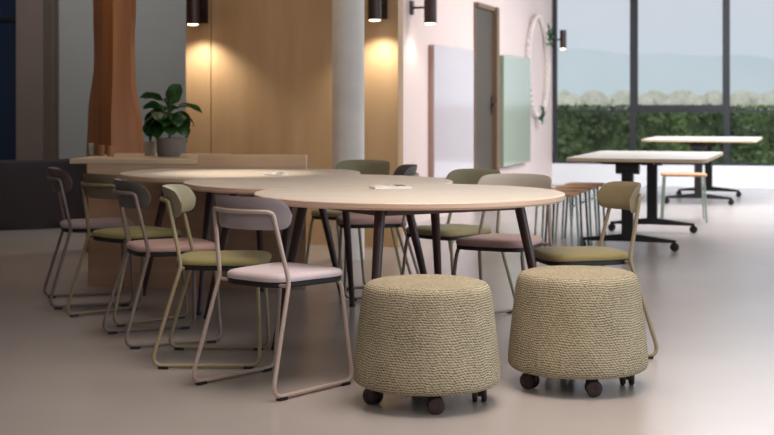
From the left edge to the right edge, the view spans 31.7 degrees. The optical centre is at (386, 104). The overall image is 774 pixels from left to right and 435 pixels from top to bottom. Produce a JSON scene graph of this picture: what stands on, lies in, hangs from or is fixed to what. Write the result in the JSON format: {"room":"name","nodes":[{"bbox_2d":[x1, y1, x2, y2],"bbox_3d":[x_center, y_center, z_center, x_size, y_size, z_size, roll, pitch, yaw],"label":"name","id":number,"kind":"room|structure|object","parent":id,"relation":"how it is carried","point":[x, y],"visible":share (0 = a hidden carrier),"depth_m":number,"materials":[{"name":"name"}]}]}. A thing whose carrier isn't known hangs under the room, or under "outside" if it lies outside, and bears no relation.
{"room":"office breakout area","nodes":[
{"label":"office breakout area","id":0,"kind":"room"},
{"bbox_2d":[16,0,51,159],"bbox_3d":[-3.696,-0.570,14.418,0.324,3.400,0.290,0,0,18],"label":"wall","id":1,"kind":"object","parent":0,"point":[33,17],"visible":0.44,"depth_m":14.29,"materials":[{"name":"paint"}]},
{"bbox_2d":[0,0,15,159],"bbox_3d":[-4.414,-0.520,14.713,1.272,2.700,0.070,0,0,18],"label":"window","id":2,"kind":"structure","parent":1,"relation":"attached to","point":[7,7],"depth_m":14.59,"materials":[{"name":"blue glass"}]},
{"bbox_2d":[60,226,105,232],"bbox_3d":[-1.667,0.706,7.846,0.402,0.020,0.379,0,0,-18],"label":"base","id":3,"kind":"object","parent":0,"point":[70,229],"depth_m":7.66,"materials":[{"name":"black plastic"}]},
{"bbox_2d":[59,0,185,158],"bbox_3d":[-3.578,-0.570,14.648,7.400,3.400,0.200,0,0,18],"label":"wall","id":4,"kind":"structure","parent":0,"point":[160,25],"depth_m":14.23,"materials":[{"name":"paint"}]},
{"bbox_2d":[52,0,58,158],"bbox_3d":[-3.575,-0.570,14.474,0.145,3.400,0.110,0,0,18],"label":"trim","id":5,"kind":"structure","parent":4,"relation":"attached to","point":[55,3],"depth_m":14.45,"materials":[{"name":"brown paint"}]},
{"bbox_2d":[93,235,180,242],"bbox_3d":[-1.343,0.706,7.290,0.402,0.020,0.379,0,0,-44],"label":"base","id":6,"kind":"object","parent":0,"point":[105,238],"depth_m":7.11,"materials":[{"name":"black plastic"}]},
{"bbox_2d":[186,0,402,246],"bbox_3d":[-0.775,-0.570,11.191,1.857,3.400,0.140,0,0,18],"label":"wall","id":7,"kind":"structure","parent":0,"point":[271,60],"depth_m":11.14,"materials":[{"name":"brown wood"}]},
{"bbox_2d":[186,0,207,24],"bbox_3d":[-1.563,-0.805,11.234,0.106,0.310,0.263,0,0,18],"label":"wall sconce","id":8,"kind":"object","parent":7,"relation":"attached to","point":[196,10],"visible":1,"depth_m":11.13,"materials":[{"name":"brown metal"}]},
{"bbox_2d":[368,0,387,20],"bbox_3d":[-0.072,-0.810,10.753,0.106,0.310,0.263,0,0,18],"label":"wall sconce","id":9,"kind":"object","parent":7,"relation":"attached to","point":[377,9],"visible":1,"depth_m":10.64,"materials":[{"name":"brown metal"}]},
{"bbox_2d":[312,216,336,219],"bbox_3d":[-0.242,0.706,8.658,0.379,0.020,0.402,0,0,30],"label":"base","id":10,"kind":"object","parent":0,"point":[313,217],"depth_m":8.50,"materials":[{"name":"black plastic"}]},
{"bbox_2d":[332,0,363,260],"bbox_3d":[-0.284,-0.570,10.000,0.236,3.400,0.236,0,0,0],"label":"round column","id":11,"kind":"structure","parent":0,"point":[347,15],"depth_m":9.90,"materials":[{"name":"concrete"}]},
{"bbox_2d":[337,222,405,227],"bbox_3d":[-0.093,0.706,8.120,0.402,0.020,0.379,0,0,-7],"label":"base","id":12,"kind":"object","parent":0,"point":[353,224],"depth_m":7.94,"materials":[{"name":"black plastic"}]},
{"bbox_2d":[0,184,773,434],"bbox_3d":[-0.759,1.190,9.847,23.481,0.120,28.493,0,0,0],"label":"floor","id":13,"kind":"structure","parent":0,"point":[709,301],"depth_m":6.23,"materials":[{"name":"grey concrete"}]},
{"bbox_2d":[0,159,85,230],"bbox_3d":[-3.885,0.815,12.861,3.268,0.630,1.395,0,0,-9],"label":"curved sofa","id":14,"kind":"object","parent":13,"relation":"on","point":[28,200],"visible":0.52,"depth_m":12.38,"materials":[{"name":"grey fabric"}]},
{"bbox_2d":[43,167,134,309],"bbox_3d":[-1.705,0.743,7.834,0.490,0.774,0.481,0,0,-18],"label":"chair","id":15,"kind":"object","parent":13,"relation":"on","point":[61,181],"visible":0.88,"depth_m":7.68,"materials":[{"name":"grey metal"}]},
{"bbox_2d":[86,0,143,251],"bbox_3d":[-2.075,-0.570,10.425,0.512,3.400,0.550,0,0,0],"label":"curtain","id":16,"kind":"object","parent":13,"relation":"on","point":[114,115],"depth_m":10.24,"materials":[{"name":"brown wood"}]},
{"bbox_2d":[66,173,187,326],"bbox_3d":[-1.372,0.743,7.262,0.490,0.774,0.481,0,0,-44],"label":"chair","id":17,"kind":"object","parent":13,"relation":"on","point":[98,186],"visible":0.77,"depth_m":7.16,"materials":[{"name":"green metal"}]},
{"bbox_2d":[102,179,221,348],"bbox_3d":[-1.084,0.743,6.615,0.490,0.774,0.481,0,0,-25],"label":"chair","id":18,"kind":"object","parent":13,"relation":"on","point":[134,195],"visible":0.92,"depth_m":6.47,"materials":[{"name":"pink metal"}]},
{"bbox_2d":[127,248,215,256],"bbox_3d":[-1.047,0.706,6.632,0.402,0.020,0.379,0,0,-25],"label":"base","id":19,"kind":"object","parent":18,"relation":"on","point":[142,252],"depth_m":6.45,"materials":[{"name":"black plastic"}]},
{"bbox_2d":[70,153,306,288],"bbox_3d":[-1.190,0.718,8.920,1.485,0.825,0.995,0,0,5],"label":"kitchen island","id":20,"kind":"object","parent":13,"relation":"on","point":[104,258],"visible":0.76,"depth_m":8.45,"materials":[{"name":"brown wood"}]},
{"bbox_2d":[70,153,197,163],"bbox_3d":[-1.526,0.350,8.952,0.810,0.030,0.995,0,0,5],"label":"island countertop","id":21,"kind":"structure","parent":20,"relation":"on","point":[118,158],"depth_m":8.49,"materials":[{"name":"beige stone"}]},
{"bbox_2d":[97,145,104,155],"bbox_3d":[-1.887,0.300,9.004,0.048,0.070,0.048,0,0,0],"label":"cup","id":22,"kind":"object","parent":21,"relation":"on","point":[100,148],"visible":1,"depth_m":8.98,"materials":[{"name":"brown ceramic"}]},
{"bbox_2d":[107,146,113,155],"bbox_3d":[-1.806,0.301,8.916,0.048,0.068,0.048,0,0,0],"label":"cup","id":23,"kind":"object","parent":21,"relation":"on","point":[110,149],"visible":1,"depth_m":8.90,"materials":[{"name":"brown ceramic"}]},
{"bbox_2d":[144,142,155,155],"bbox_3d":[-1.572,0.289,9.055,0.084,0.090,0.084,0,0,0],"label":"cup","id":24,"kind":"object","parent":21,"relation":"on","point":[149,147],"visible":0.95,"depth_m":9.02,"materials":[{"name":"beige"}]},
{"bbox_2d":[140,84,202,156],"bbox_3d":[-1.423,0.098,8.908,0.329,0.474,0.330,0,0,42],"label":"leaf plant","id":25,"kind":"object","parent":21,"relation":"on","point":[161,120],"visible":1,"depth_m":8.85,"materials":[{"name":"green plant"}]},
{"bbox_2d":[152,184,271,369],"bbox_3d":[-0.763,0.743,6.070,0.490,0.774,0.481,0,0,0],"label":"chair","id":26,"kind":"object","parent":13,"relation":"on","point":[178,198],"visible":0.93,"depth_m":5.91,"materials":[{"name":"green metal"}]},
{"bbox_2d":[177,260,270,270],"bbox_3d":[-0.723,0.706,6.070,0.402,0.020,0.379,0,0,0],"label":"base","id":27,"kind":"object","parent":26,"relation":"on","point":[198,265],"depth_m":5.89,"materials":[{"name":"black plastic"}]},
{"bbox_2d":[119,168,359,314],"bbox_3d":[-0.850,0.761,7.858,1.390,0.738,1.156,0,0,0],"label":"conference table","id":28,"kind":"object","parent":13,"relation":"on","point":[171,175],"visible":0.65,"depth_m":7.80,"materials":[{"name":"brown wood"}]},
{"bbox_2d":[264,173,287,175],"bbox_3d":[-0.620,0.385,7.620,0.109,0.013,0.077,0,0,17],"label":"open magazine","id":29,"kind":"object","parent":28,"relation":"on","point":[281,174],"visible":1,"depth_m":7.59,"materials":[{"name":"white paper"}]},
{"bbox_2d":[192,195,353,400],"bbox_3d":[-0.451,0.743,5.521,0.481,0.774,0.490,0,0,40],"label":"chair","id":30,"kind":"object","parent":13,"relation":"on","point":[235,212],"visible":1,"depth_m":5.39,"materials":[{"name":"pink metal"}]},
{"bbox_2d":[228,276,340,287],"bbox_3d":[-0.425,0.706,5.552,0.379,0.020,0.402,0,0,40],"label":"base","id":31,"kind":"object","parent":30,"relation":"on","point":[254,281],"depth_m":5.38,"materials":[{"name":"black plastic"}]},
{"bbox_2d":[182,174,452,318],"bbox_3d":[-0.349,0.761,7.049,1.390,0.738,1.040,0,0,-29],"label":"conference table","id":32,"kind":"object","parent":13,"relation":"on","point":[238,185],"visible":0.66,"depth_m":6.92,"materials":[{"name":"brown wood"}]},
{"bbox_2d":[306,160,401,285],"bbox_3d":[-0.222,0.743,8.692,0.481,0.774,0.490,0,0,30],"label":"chair","id":33,"kind":"object","parent":13,"relation":"on","point":[373,167],"visible":0.41,"depth_m":8.77,"materials":[{"name":"green metal"}]},
{"bbox_2d":[336,164,419,300],"bbox_3d":[-0.053,0.743,8.125,0.490,0.774,0.481,0,0,-7],"label":"chair","id":34,"kind":"object","parent":13,"relation":"on","point":[356,220],"visible":0.48,"depth_m":7.98,"materials":[{"name":"pink fabric"}]},
{"bbox_2d":[254,184,564,349],"bbox_3d":[0.141,0.761,6.058,1.390,0.738,1.207,0,0,-26],"label":"conference table","id":35,"kind":"object","parent":13,"relation":"on","point":[433,199],"visible":0.67,"depth_m":5.85,"materials":[{"name":"brown wood"}]},
{"bbox_2d":[369,185,411,188],"bbox_3d":[0.015,0.385,6.420,0.177,0.013,0.125,0,0,-14],"label":"open magazine","id":36,"kind":"object","parent":35,"relation":"on","point":[374,186],"visible":1,"depth_m":6.37,"materials":[{"name":"white paper"}]},
{"bbox_2d":[353,274,500,414],"bbox_3d":[0.152,0.896,5.200,0.560,0.468,0.560,0,0,0],"label":"pouf","id":37,"kind":"object","parent":13,"relation":"on","point":[433,336],"visible":1,"depth_m":4.98,"materials":[{"name":"fabric"}]},
{"bbox_2d":[401,169,514,313],"bbox_3d":[0.376,0.743,7.465,0.490,0.774,0.481,0,0,-41],"label":"chair","id":38,"kind":"object","parent":13,"relation":"on","point":[449,232],"visible":0.47,"depth_m":7.42,"materials":[{"name":"green fabric"}]},
{"bbox_2d":[407,232,490,240],"bbox_3d":[0.346,0.706,7.438,0.402,0.020,0.379,0,0,-41],"label":"base","id":39,"kind":"object","parent":38,"relation":"on","point":[445,236],"depth_m":7.24,"materials":[{"name":"black plastic"}]},
{"bbox_2d":[452,173,552,279],"bbox_3d":[0.596,0.743,6.898,0.481,0.774,0.490,0,0,27],"label":"chair","id":40,"kind":"object","parent":13,"relation":"on","point":[495,242],"visible":0.6,"depth_m":6.92,"materials":[{"name":"fabric"},{"name":"metal"},{"name":"black plastic"}]},
{"bbox_2d":[457,243,541,251],"bbox_3d":[0.578,0.706,6.862,0.379,0.020,0.402,0,0,27],"label":"base","id":41,"kind":"object","parent":40,"relation":"on","point":[495,247],"depth_m":6.67,"materials":[{"name":"black plastic"}]},
{"bbox_2d":[534,191,579,246],"bbox_3d":[1.300,0.900,10.450,0.320,0.461,0.320,0,0,18],"label":"wooden stool","id":42,"kind":"object","parent":13,"relation":"on","point":[569,194],"visible":0.48,"depth_m":10.39,"materials":[{"name":"orange wood"}]},
{"bbox_2d":[544,188,589,246],"bbox_3d":[1.432,0.900,10.859,0.320,0.461,0.320,0,0,18],"label":"wooden stool","id":43,"kind":"object","parent":13,"relation":"on","point":[580,190],"visible":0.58,"depth_m":10.82,"materials":[{"name":"orange wood"}]},
{"bbox_2d":[554,185,597,243],"bbox_3d":[1.564,0.900,11.268,0.320,0.461,0.320,0,0,18],"label":"wooden stool","id":44,"kind":"object","parent":13,"relation":"on","point":[590,187],"visible":0.8,"depth_m":11.22,"materials":[{"name":"orange wood"}]},
{"bbox_2d":[508,265,647,396],"bbox_3d":[0.768,0.896,5.500,0.560,0.468,0.560,0,0,-34],"label":"pouf","id":45,"kind":"object","parent":13,"relation":"on","point":[579,322],"visible":1,"depth_m":5.28,"materials":[{"name":"fabric"}]},
{"bbox_2d":[564,182,605,237],"bbox_3d":[1.696,0.900,11.678,0.320,0.461,0.320,0,0,18],"label":"wooden stool","id":46,"kind":"object","parent":13,"relation":"on","point":[597,184],"visible":0.59,"depth_m":11.58,"materials":[{"name":"orange wood"}]},
{"bbox_2d":[533,181,658,358],"bbox_3d":[0.924,0.743,6.259,0.490,0.774,0.481,0,0,-12],"label":"chair","id":47,"kind":"object","parent":13,"relation":"on","point":[624,195],"visible":0.77,"depth_m":6.14,"materials":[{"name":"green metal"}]},
{"bbox_2d":[535,257,628,265],"bbox_3d":[0.885,0.706,6.251,0.402,0.020,0.379,0,0,-12],"label":"base","id":48,"kind":"object","parent":47,"relation":"on","point":[551,261],"depth_m":6.07,"materials":[{"name":"black plastic"}]},
{"bbox_2d":[567,151,722,250],"bbox_3d":[2.187,0.772,11.379,1.080,0.716,1.800,0,0,18],"label":"folding table","id":49,"kind":"object","parent":13,"relation":"on","point":[627,163],"visible":0.85,"depth_m":10.76,"materials":[{"name":"white laminate"}]},
{"bbox_2d":[660,172,707,222],"bbox_3d":[2.900,0.900,13.350,0.440,0.461,0.440,0,0,9],"label":"wooden stool","id":50,"kind":"object","parent":13,"relation":"on","point":[663,174],"visible":0.98,"depth_m":13.19,"materials":[{"name":"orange wood"}]},
{"bbox_2d":[641,136,762,204],"bbox_3d":[3.760,0.761,16.200,1.280,0.738,1.600,0,0,18],"label":"folding table","id":51,"kind":"object","parent":13,"relation":"on","point":[697,143],"visible":0.94,"depth_m":15.56,"materials":[{"name":"white laminate"}]},
{"bbox_2d":[403,0,551,226],"bbox_3d":[0.912,-0.570,15.388,0.250,3.400,8.721,0,0,18],"label":"wall","id":52,"kind":"structure","parent":0,"point":[454,27],"depth_m":14.71,"materials":[{"name":"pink paint"}]},
{"bbox_2d":[410,0,436,23],"bbox_3d":[0.345,-0.910,12.814,0.250,0.310,0.120,0,0,18],"label":"wall sconce","id":53,"kind":"object","parent":52,"relation":"attached to","point":[430,6],"visible":1,"depth_m":12.75,"materials":[{"name":"brown metal"}]},
{"bbox_2d":[429,44,473,177],"bbox_3d":[0.678,0.068,14.155,0.059,1.325,1.572,0,0,18],"label":"board","id":54,"kind":"object","parent":52,"relation":"attached to","point":[451,69],"visible":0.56,"depth_m":14.01,"materials":[{"name":"grey glass"}]},
{"bbox_2d":[474,2,499,170],"bbox_3d":[1.151,-0.005,15.572,0.091,2.270,0.962,0,0,18],"label":"door","id":55,"kind":"structure","parent":52,"relation":"in","point":[486,17],"depth_m":15.62,"materials":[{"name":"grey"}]},
{"bbox_2d":[500,55,530,165],"bbox_3d":[1.585,0.068,16.936,0.080,1.325,1.520,0,0,18],"label":"board","id":56,"kind":"object","parent":52,"relation":"attached to","point":[515,72],"visible":0.98,"depth_m":16.79,"materials":[{"name":"green glass"}]},
{"bbox_2d":[526,13,553,123],"bbox_3d":[2.062,-0.480,18.274,0.138,1.498,1.351,0,0,18],"label":"garland","id":57,"kind":"object","parent":52,"relation":"attached to","point":[541,114],"visible":0.98,"depth_m":18.55,"materials":[{"name":"beige"}]},
{"bbox_2d":[546,30,565,48],"bbox_3d":[2.351,-0.905,18.979,0.285,0.270,0.090,0,0,18],"label":"wall sconce","id":58,"kind":"object","parent":52,"relation":"attached to","point":[562,39],"visible":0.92,"depth_m":18.91,"materials":[{"name":"brown metal"}]},
{"bbox_2d":[552,0,629,163],"bbox_3d":[2.885,-0.570,19.334,1.116,2.800,0.100,0,0,18],"label":"window","id":59,"kind":"structure","parent":52,"relation":"in","point":[554,2],"depth_m":19.44,"materials":[{"name":"grey metal"}]},
{"bbox_2d":[552,163,773,187],"bbox_3d":[6.478,0.980,18.228,8.600,0.300,0.200,0,0,18],"label":"window sill","id":60,"kind":"structure","parent":52,"relation":"attached to","point":[562,173],"depth_m":18.93,"materials":[{"name":"white paint"}]},
{"bbox_2d":[630,0,723,164],"bbox_3d":[4.027,-0.570,18.966,1.283,2.800,0.100,0,0,18],"label":"window","id":61,"kind":"structure","parent":52,"relation":"in","point":[635,108],"depth_m":19.09,"materials":[{"name":"grey metal"}]},
{"bbox_2d":[724,0,773,165],"bbox_3d":[5.265,-0.570,18.566,1.320,2.800,0.100,0,0,18],"label":"window","id":62,"kind":"structure","parent":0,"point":[727,111],"depth_m":18.71,"materials":[{"name":"grey metal"}]},
{"label":"outside","id":63,"kind":"structure","parent":0,"visible":0},
{"bbox_3d":[50.000,1.355,200.619,220.000,0.150,398.763,0,0,0],"label":"terrace","id":64,"kind":"object","parent":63,"visible":0},
{"bbox_2d":[557,103,773,163],"bbox_3d":[8.843,0.634,22.955,13.200,1.383,0.968,0,0,18],"label":"hedge","id":65,"kind":"object","parent":64,"relation":"on","point":[578,133],"visible":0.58,"depth_m":23.96,"materials":[{"name":"green plant"}]},
{"bbox_2d":[557,89,773,109],"bbox_3d":[19.777,0.056,95.023,19.676,2.448,11.826,0,0,0],"label":"scrub","id":66,"kind":"object","parent":64,"relation":"on","point":[594,97],"visible":0.3,"depth_m":89.62,"materials":[{"name":"plant"}]},
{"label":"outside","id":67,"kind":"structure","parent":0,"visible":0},
{"bbox_2d":[557,49,773,95],"bbox_3d":[105.000,-8.865,450.000,170.000,20.590,60.000,0,0,0],"label":"hill","id":68,"kind":"structure","parent":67,"point":[579,71],"depth_m":439.08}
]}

